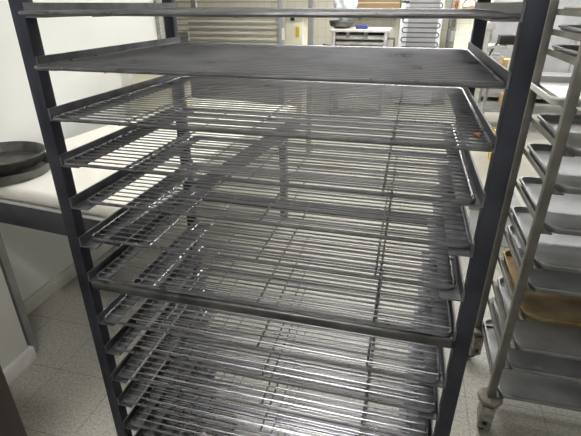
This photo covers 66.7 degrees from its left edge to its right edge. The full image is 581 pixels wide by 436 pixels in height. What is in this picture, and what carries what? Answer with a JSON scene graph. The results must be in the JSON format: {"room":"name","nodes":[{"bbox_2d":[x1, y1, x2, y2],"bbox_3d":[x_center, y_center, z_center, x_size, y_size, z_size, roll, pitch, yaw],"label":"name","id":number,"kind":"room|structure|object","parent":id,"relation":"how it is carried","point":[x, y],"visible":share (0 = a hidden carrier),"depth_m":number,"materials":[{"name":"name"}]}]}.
{"room":"commercial kitchen","nodes":[
{"label":"commercial kitchen","id":0,"kind":"room"},
{"bbox_2d":[0,0,157,300],"bbox_3d":[-1.703,-0.477,1.026,0.120,3.000,5.160,6,27,13],"label":"wall","id":1,"kind":"structure","parent":0,"point":[36,257],"depth_m":2.44,"materials":[{"name":"paint"}]},
{"bbox_2d":[23,244,112,314],"bbox_3d":[-1.638,0.840,1.649,0.014,0.085,5.160,6,27,13],"label":"baseboard","id":2,"kind":"structure","parent":1,"relation":"attached to","point":[32,302],"depth_m":2.57,"materials":[{"name":"paint"}]},
{"bbox_2d":[153,0,164,38],"bbox_3d":[-1.047,-1.574,3.279,0.160,3.000,0.060,6,27,13],"label":"trim","id":3,"kind":"structure","parent":1,"relation":"attached to","point":[158,19],"depth_m":3.31,"materials":[{"name":"grey"}]},
{"bbox_2d":[8,85,580,435],"bbox_3d":[0.373,-0.237,4.074,12.000,0.100,11.300,6,27,13],"label":"floor","id":4,"kind":"structure","parent":0,"point":[62,392],"depth_m":2.27,"materials":[{"name":"tile"}]},
{"bbox_2d":[0,365,26,435],"bbox_3d":[-1.103,0.660,1.174,0.518,0.825,0.472,6,27,13],"label":"base cabinet","id":5,"kind":"object","parent":4,"relation":"on","point":[11,424],"visible":1,"depth_m":1.27,"materials":[{"name":"brown wood"}]},
{"bbox_2d":[0,74,296,384],"bbox_3d":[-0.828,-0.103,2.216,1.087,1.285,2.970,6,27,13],"label":"table","id":6,"kind":"object","parent":4,"relation":"on","point":[34,203],"visible":0.4,"depth_m":1.93,"materials":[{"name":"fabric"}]},
{"bbox_2d":[0,152,49,186],"bbox_3d":[-1.241,-0.216,1.911,0.394,0.043,0.394,6,27,13],"label":"round pan","id":7,"kind":"object","parent":6,"relation":"on","point":[43,167],"visible":0.4,"depth_m":1.84,"materials":[{"name":"grey metal"}]},
{"bbox_2d":[0,141,44,174],"bbox_3d":[-1.252,-0.256,1.889,0.374,0.046,0.374,6,27,13],"label":"round pan","id":8,"kind":"object","parent":7,"relation":"on","point":[15,156],"visible":0.93,"depth_m":1.98,"materials":[{"name":"grey metal"}]},
{"bbox_2d":[178,31,193,91],"bbox_3d":[-1.039,-1.304,4.706,0.117,1.265,0.200,6,27,13],"label":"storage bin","id":9,"kind":"object","parent":4,"relation":"on","point":[182,32],"visible":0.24,"depth_m":4.36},
{"bbox_2d":[175,0,314,165],"bbox_3d":[-0.467,-1.505,4.529,1.333,1.780,0.592,6,27,13],"label":"rack","id":10,"kind":"object","parent":4,"relation":"on","point":[280,3],"visible":0.15,"depth_m":4.11,"materials":[{"name":"grey metal"}]},
{"bbox_2d":[188,17,278,103],"bbox_3d":[-0.541,-1.360,4.355,0.903,1.172,0.025,6,27,13],"label":"board","id":11,"kind":"object","parent":10,"relation":"attached to","point":[197,22],"visible":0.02,"depth_m":4.16,"materials":[{"name":"beige wood"}]},
{"bbox_2d":[8,0,549,435],"bbox_3d":[0.016,0.206,1.067,0.813,1.735,0.560,6,27,13],"label":"cooling rack","id":12,"kind":"object","parent":4,"relation":"on","point":[490,198],"visible":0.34,"depth_m":0.79,"materials":[{"name":"metal"}]},
{"bbox_2d":[123,288,413,435],"bbox_3d":[-0.008,0.355,1.123,0.662,0.007,0.458,7,27,13],"label":"grid","id":13,"kind":"object","parent":12,"relation":"on","point":[172,411],"visible":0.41,"depth_m":1.04,"materials":[{"name":"metal"}]},
{"bbox_2d":[18,8,519,18],"bbox_3d":[-0.013,-0.349,0.747,0.662,0.007,0.458,6,27,13],"label":"grid","id":14,"kind":"object","parent":12,"relation":"on","point":[402,13],"visible":1,"depth_m":0.56,"materials":[{"name":"metal"}]},
{"bbox_2d":[34,42,505,87],"bbox_3d":[-0.012,-0.284,0.783,0.662,0.007,0.458,6,27,13],"label":"baking tray","id":15,"kind":"object","parent":12,"relation":"on","point":[447,67],"visible":1,"depth_m":0.68,"materials":[{"name":"metal"}]},
{"bbox_2d":[64,107,475,203],"bbox_3d":[-0.012,-0.151,0.868,0.662,0.007,0.458,6,27,13],"label":"grid","id":16,"kind":"object","parent":12,"relation":"on","point":[74,158],"visible":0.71,"depth_m":0.76,"materials":[{"name":"metal"}]},
{"bbox_2d":[131,309,409,435],"bbox_3d":[-0.003,0.423,1.157,0.662,0.007,0.458,6,27,13],"label":"grid","id":17,"kind":"object","parent":12,"relation":"on","point":[200,320],"visible":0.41,"depth_m":1.09,"materials":[{"name":"metal"}]},
{"bbox_2d":[104,223,440,382],"bbox_3d":[-0.008,0.148,1.020,0.662,0.007,0.458,7,27,13],"label":"grid","id":18,"kind":"object","parent":12,"relation":"on","point":[159,329],"visible":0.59,"depth_m":0.92,"materials":[{"name":"metal"}]},
{"bbox_2d":[52,76,493,151],"bbox_3d":[-0.007,-0.216,0.823,0.662,0.007,0.458,7,27,13],"label":"grid","id":19,"kind":"object","parent":12,"relation":"on","point":[442,106],"visible":0.99,"depth_m":0.76,"materials":[{"name":"metal"}]},
{"bbox_2d":[473,132,481,136],"bbox_3d":[0.252,-0.112,0.593,0.011,0.007,0.012,6,27,13],"label":"crumb","id":20,"kind":"object","parent":19,"relation":"on","point":[475,134],"visible":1,"depth_m":0.59,"materials":[{"name":"brown food"}]},
{"bbox_2d":[91,162,455,289],"bbox_3d":[-0.006,-0.021,0.957,0.662,0.007,0.458,6,27,13],"label":"grid","id":21,"kind":"object","parent":12,"relation":"on","point":[109,224],"visible":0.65,"depth_m":0.85,"materials":[{"name":"metal"}]},
{"bbox_2d":[139,326,407,435],"bbox_3d":[-0.005,0.492,1.193,0.662,0.007,0.458,6,27,13],"label":"grid","id":22,"kind":"object","parent":12,"relation":"on","point":[188,360],"visible":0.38,"depth_m":1.18,"materials":[{"name":"metal"}]},
{"bbox_2d":[119,268,428,435],"bbox_3d":[-0.005,0.286,1.093,0.662,0.007,0.458,6,27,13],"label":"grid","id":23,"kind":"object","parent":12,"relation":"on","point":[361,426],"visible":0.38,"depth_m":0.97,"materials":[{"name":"metal"}]},
{"bbox_2d":[96,190,452,336],"bbox_3d":[-0.004,0.056,0.974,0.662,0.007,0.458,7,27,13],"label":"grid","id":24,"kind":"object","parent":12,"relation":"on","point":[98,274],"visible":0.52,"depth_m":0.87,"materials":[{"name":"metal"}]},
{"bbox_2d":[114,246,436,412],"bbox_3d":[-0.002,0.217,1.058,0.662,0.007,0.458,6,27,13],"label":"grid","id":25,"kind":"object","parent":12,"relation":"on","point":[261,377],"visible":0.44,"depth_m":0.95,"materials":[{"name":"metal"}]},
{"bbox_2d":[86,135,469,247],"bbox_3d":[0.004,-0.088,0.917,0.662,0.007,0.458,7,27,13],"label":"grid","id":26,"kind":"object","parent":12,"relation":"on","point":[100,192],"visible":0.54,"depth_m":0.81,"materials":[{"name":"metal"}]},
{"bbox_2d":[157,346,403,435],"bbox_3d":[-0.004,0.564,1.225,0.662,0.007,0.458,6,27,13],"label":"grid","id":27,"kind":"object","parent":12,"relation":"on","point":[169,416],"visible":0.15,"depth_m":1.26,"materials":[{"name":"metal"}]},
{"bbox_2d":[170,363,400,435],"bbox_3d":[-0.007,0.633,1.260,0.662,0.007,0.458,6,27,13],"label":"grid","id":28,"kind":"object","parent":12,"relation":"on","point":[215,363],"visible":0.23,"depth_m":1.35,"materials":[{"name":"metal"}]},
{"bbox_2d":[184,380,397,435],"bbox_3d":[-0.005,0.704,1.294,0.662,0.007,0.458,6,27,13],"label":"grid","id":29,"kind":"object","parent":12,"relation":"on","point":[214,380],"visible":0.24,"depth_m":1.42,"materials":[{"name":"metal"}]},
{"bbox_2d":[285,17,307,124],"bbox_3d":[0.113,-1.965,5.903,0.390,1.405,0.480,6,27,13],"label":"cabinet","id":30,"kind":"object","parent":4,"relation":"on","point":[296,29],"visible":0.38,"depth_m":5.53,"materials":[{"name":"beige metal"}]},
{"bbox_2d":[323,27,394,115],"bbox_3d":[0.972,-2.105,6.427,1.014,1.198,0.980,6,27,13],"label":"work table","id":31,"kind":"object","parent":4,"relation":"on","point":[372,36],"visible":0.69,"depth_m":6.17,"materials":[{"name":"metal"}]},
{"bbox_2d":[329,20,355,27],"bbox_3d":[0.741,-2.765,6.298,0.380,0.100,0.380,6,27,13],"label":"mixing bowl","id":32,"kind":"object","parent":31,"relation":"on","point":[334,23],"visible":0.93,"depth_m":6.17,"materials":[{"name":"silver metal"}]},
{"bbox_2d":[333,0,357,20],"bbox_3d":[0.769,-2.973,6.185,0.344,0.464,0.290,6,27,13],"label":"plastic bag","id":33,"kind":"object","parent":32,"relation":"in","point":[337,3],"visible":0.48,"depth_m":6.10,"materials":[{"name":"white plastic"}]},
{"bbox_2d":[356,25,367,28],"bbox_3d":[0.992,-2.656,6.130,0.160,0.050,0.120,6,27,13],"label":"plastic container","id":34,"kind":"object","parent":31,"relation":"on","point":[357,26],"visible":0.98,"depth_m":6.08,"materials":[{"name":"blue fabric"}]},
{"bbox_2d":[392,0,444,103],"bbox_3d":[2.050,-2.734,7.122,0.614,1.720,0.680,6,27,13],"label":"rack","id":35,"kind":"object","parent":4,"relation":"on","point":[413,32],"visible":0.38,"depth_m":6.74,"materials":[{"name":"metal"}]},
{"bbox_2d":[439,0,454,98],"bbox_3d":[2.652,-2.908,7.275,0.146,1.900,0.475,6,27,13],"label":"shelving unit","id":36,"kind":"object","parent":4,"relation":"on","point":[452,1],"visible":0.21,"depth_m":7.11,"materials":[{"name":"metal"}]},
{"bbox_2d":[449,29,454,41],"bbox_3d":[2.649,-2.990,7.221,0.086,0.170,0.350,6,27,13],"label":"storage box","id":37,"kind":"object","parent":36,"relation":"on","point":[452,30],"visible":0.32,"depth_m":7.08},
{"bbox_2d":[454,0,458,8],"bbox_3d":[2.640,-3.350,6.963,0.132,0.167,0.132,6,27,13],"label":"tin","id":38,"kind":"object","parent":36,"relation":"on","point":[456,1],"visible":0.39,"depth_m":6.91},
{"bbox_2d":[488,127,495,159],"bbox_3d":[2.214,-0.743,4.621,0.180,0.330,0.310,6,27,13],"label":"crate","id":39,"kind":"object","parent":4,"relation":"on","point":[494,128],"visible":0.05,"depth_m":4.74,"materials":[{"name":"yellow plastic"}]},
{"bbox_2d":[466,192,520,246],"bbox_3d":[1.418,-0.017,3.164,0.340,0.300,0.370,6,27,13],"label":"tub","id":40,"kind":"object","parent":4,"relation":"on","point":[473,212],"visible":0.16,"depth_m":3.02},
{"bbox_2d":[474,22,515,102],"bbox_3d":[2.241,-1.491,4.996,0.540,1.347,0.500,6,27,13],"label":"machine","id":41,"kind":"object","parent":4,"relation":"on","point":[503,40],"visible":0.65,"depth_m":4.64,"materials":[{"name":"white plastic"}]},
{"bbox_2d":[487,53,503,59],"bbox_3d":[2.215,-1.774,4.837,0.178,0.036,0.350,6,27,13],"label":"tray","id":42,"kind":"object","parent":41,"relation":"on","point":[496,56],"depth_m":4.69,"materials":[{"name":"white plastic"}]},
{"bbox_2d":[488,43,508,48],"bbox_3d":[2.228,-1.867,4.788,0.205,0.025,0.350,6,27,13],"label":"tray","id":43,"kind":"object","parent":41,"relation":"on","point":[498,45],"depth_m":4.64,"materials":[{"name":"white plastic"}]},
{"bbox_2d":[498,92,503,103],"bbox_3d":[3.599,-1.871,7.064,0.450,0.220,0.300,6,27,13],"label":"carton","id":44,"kind":"object","parent":4,"relation":"on","point":[501,93],"visible":0.16,"depth_m":7.10,"materials":[{"name":"cardboard"}]},
{"bbox_2d":[468,0,580,429],"bbox_3d":[1.148,-0.012,1.443,0.818,1.799,0.584,6,27,13],"label":"rack","id":45,"kind":"object","parent":4,"relation":"on","point":[490,398],"visible":0.78,"depth_m":1.51,"materials":[{"name":"metal"}]},
{"bbox_2d":[483,318,580,411],"bbox_3d":[1.145,0.597,1.749,0.665,0.027,0.455,6,27,13],"label":"sheet pan","id":46,"kind":"object","parent":45,"relation":"on","point":[514,385],"visible":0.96,"depth_m":1.67,"materials":[{"name":"metal"}]},
{"bbox_2d":[492,295,580,382],"bbox_3d":[1.149,0.474,1.674,0.665,0.027,0.455,6,27,13],"label":"sheet pan","id":47,"kind":"object","parent":45,"relation":"on","point":[519,360],"visible":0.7,"depth_m":1.59,"materials":[{"name":"metal"}]},
{"bbox_2d":[497,276,580,360],"bbox_3d":[1.150,0.391,1.632,0.665,0.026,0.455,6,27,13],"label":"sheet pan","id":48,"kind":"object","parent":45,"relation":"on","point":[549,339],"visible":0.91,"depth_m":1.58,"materials":[{"name":"metal"}]},
{"bbox_2d":[503,250,580,327],"bbox_3d":[1.154,0.274,1.591,0.665,0.027,0.455,7,27,13],"label":"sheet pan","id":49,"kind":"object","parent":45,"relation":"on","point":[535,306],"visible":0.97,"depth_m":1.54,"materials":[{"name":"brown metal"}]},
{"bbox_2d":[507,224,580,297],"bbox_3d":[1.147,0.166,1.536,0.665,0.033,0.455,6,27,13],"label":"sheet pan","id":50,"kind":"object","parent":45,"relation":"on","point":[544,281],"visible":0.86,"depth_m":1.48,"materials":[{"name":"metal"}]},
{"bbox_2d":[511,206,580,273],"bbox_3d":[1.148,0.090,1.505,0.665,0.028,0.455,6,27,13],"label":"sheet pan","id":51,"kind":"object","parent":45,"relation":"on","point":[557,252],"visible":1,"depth_m":1.50,"materials":[{"name":"metal"}]},
{"bbox_2d":[519,176,580,235],"bbox_3d":[1.148,-0.021,1.445,0.665,0.026,0.455,6,27,13],"label":"sheet pan","id":52,"kind":"object","parent":45,"relation":"on","point":[563,216],"visible":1,"depth_m":1.48,"materials":[{"name":"metal"}]},
{"bbox_2d":[527,143,580,194],"bbox_3d":[1.148,-0.140,1.390,0.665,0.026,0.455,6,27,13],"label":"sheet pan","id":53,"kind":"object","parent":45,"relation":"on","point":[568,180],"visible":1,"depth_m":1.46,"materials":[{"name":"metal"}]},
{"bbox_2d":[530,75,580,106],"bbox_3d":[1.121,-0.392,1.387,0.665,0.029,0.455,6,27,13],"label":"sheet pan","id":54,"kind":"object","parent":45,"relation":"on","point":[558,85],"visible":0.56,"depth_m":1.48,"materials":[{"name":"silver metal"}]},
{"bbox_2d":[537,114,580,156],"bbox_3d":[1.149,-0.236,1.326,0.665,0.028,0.455,7,27,14],"label":"sheet pan","id":55,"kind":"object","parent":45,"relation":"on","point":[550,122],"visible":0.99,"depth_m":1.46,"materials":[{"name":"metal"}]},
{"bbox_2d":[552,45,579,57],"bbox_3d":[1.151,-0.450,1.242,0.665,0.035,0.455,7,27,13],"label":"sheet pan","id":56,"kind":"object","parent":45,"relation":"on","point":[571,50],"visible":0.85,"depth_m":1.42,"materials":[{"name":"metal"}]},
{"bbox_2d":[558,25,580,33],"bbox_3d":[1.147,-0.500,1.200,0.665,0.031,0.455,7,27,13],"label":"sheet pan","id":57,"kind":"object","parent":45,"relation":"on","point":[569,28],"visible":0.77,"depth_m":1.36,"materials":[{"name":"metal"}]},
{"bbox_2d":[563,5,580,9],"bbox_3d":[1.148,-0.551,1.172,0.665,0.026,0.455,6,27,13],"label":"sheet pan","id":58,"kind":"object","parent":45,"relation":"on","point":[578,7],"visible":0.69,"depth_m":1.35,"materials":[{"name":"silver metal"}]},
{"bbox_2d":[478,72,571,114],"bbox_3d":[3.138,-1.516,5.789,1.338,0.697,0.650,6,27,13],"label":"work table","id":59,"kind":"object","parent":4,"relation":"on","point":[485,107],"visible":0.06,"depth_m":5.75,"materials":[{"name":"metal"}]},
{"bbox_2d":[499,58,510,69],"bbox_3d":[2.720,-1.897,5.549,0.163,0.199,0.254,6,27,13],"label":"carton","id":60,"kind":"object","parent":59,"relation":"on","point":[506,62],"visible":0.12,"depth_m":5.44,"materials":[{"name":"cardboard"}]},
{"bbox_2d":[478,103,562,114],"bbox_3d":[3.134,-1.430,5.815,1.238,0.020,0.480,6,27,13],"label":"shelf","id":61,"kind":"object","parent":59,"relation":"attached to","point":[489,107],"depth_m":5.77,"materials":[{"name":"metal"}]},
{"bbox_2d":[481,0,580,98],"bbox_3d":[4.546,-2.945,7.179,2.703,2.050,0.815,6,27,13],"label":"tall cabinet","id":62,"kind":"object","parent":4,"relation":"on","point":[552,64],"visible":0.09,"depth_m":7.04,"materials":[{"name":"metal"}]},
{"bbox_2d":[161,0,453,86],"bbox_3d":[1.748,-3.967,8.193,12.000,3.000,0.120,6,27,13],"label":"wall","id":63,"kind":"structure","parent":0,"point":[322,34],"depth_m":8.52,"materials":[{"name":"paint"}]},
{"bbox_3d":[1.565,-3.733,8.083,0.896,0.159,0.359,6,27,13],"label":"wall shelf","id":64,"kind":"object","parent":63,"relation":"attached to","visible":0},
{"bbox_2d":[356,0,400,7],"bbox_3d":[1.601,-3.949,7.953,0.776,0.340,0.306,6,27,13],"label":"cardboard box","id":65,"kind":"object","parent":64,"relation":"on","point":[361,3],"visible":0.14,"depth_m":7.86,"materials":[{"name":"brown cardboard"}]},
{"bbox_2d":[443,0,493,104],"bbox_3d":[2.830,-3.275,6.772,0.468,3.000,0.400,6,27,13],"label":"wall","id":66,"kind":"structure","parent":0,"point":[463,27],"depth_m":6.79,"materials":[{"name":"paint"}]},
{"bbox_2d":[462,0,476,8],"bbox_3d":[2.652,-3.135,6.536,0.212,0.228,0.204,6,27,13],"label":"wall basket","id":67,"kind":"object","parent":66,"relation":"hanging from","point":[465,0],"visible":0.43,"depth_m":6.49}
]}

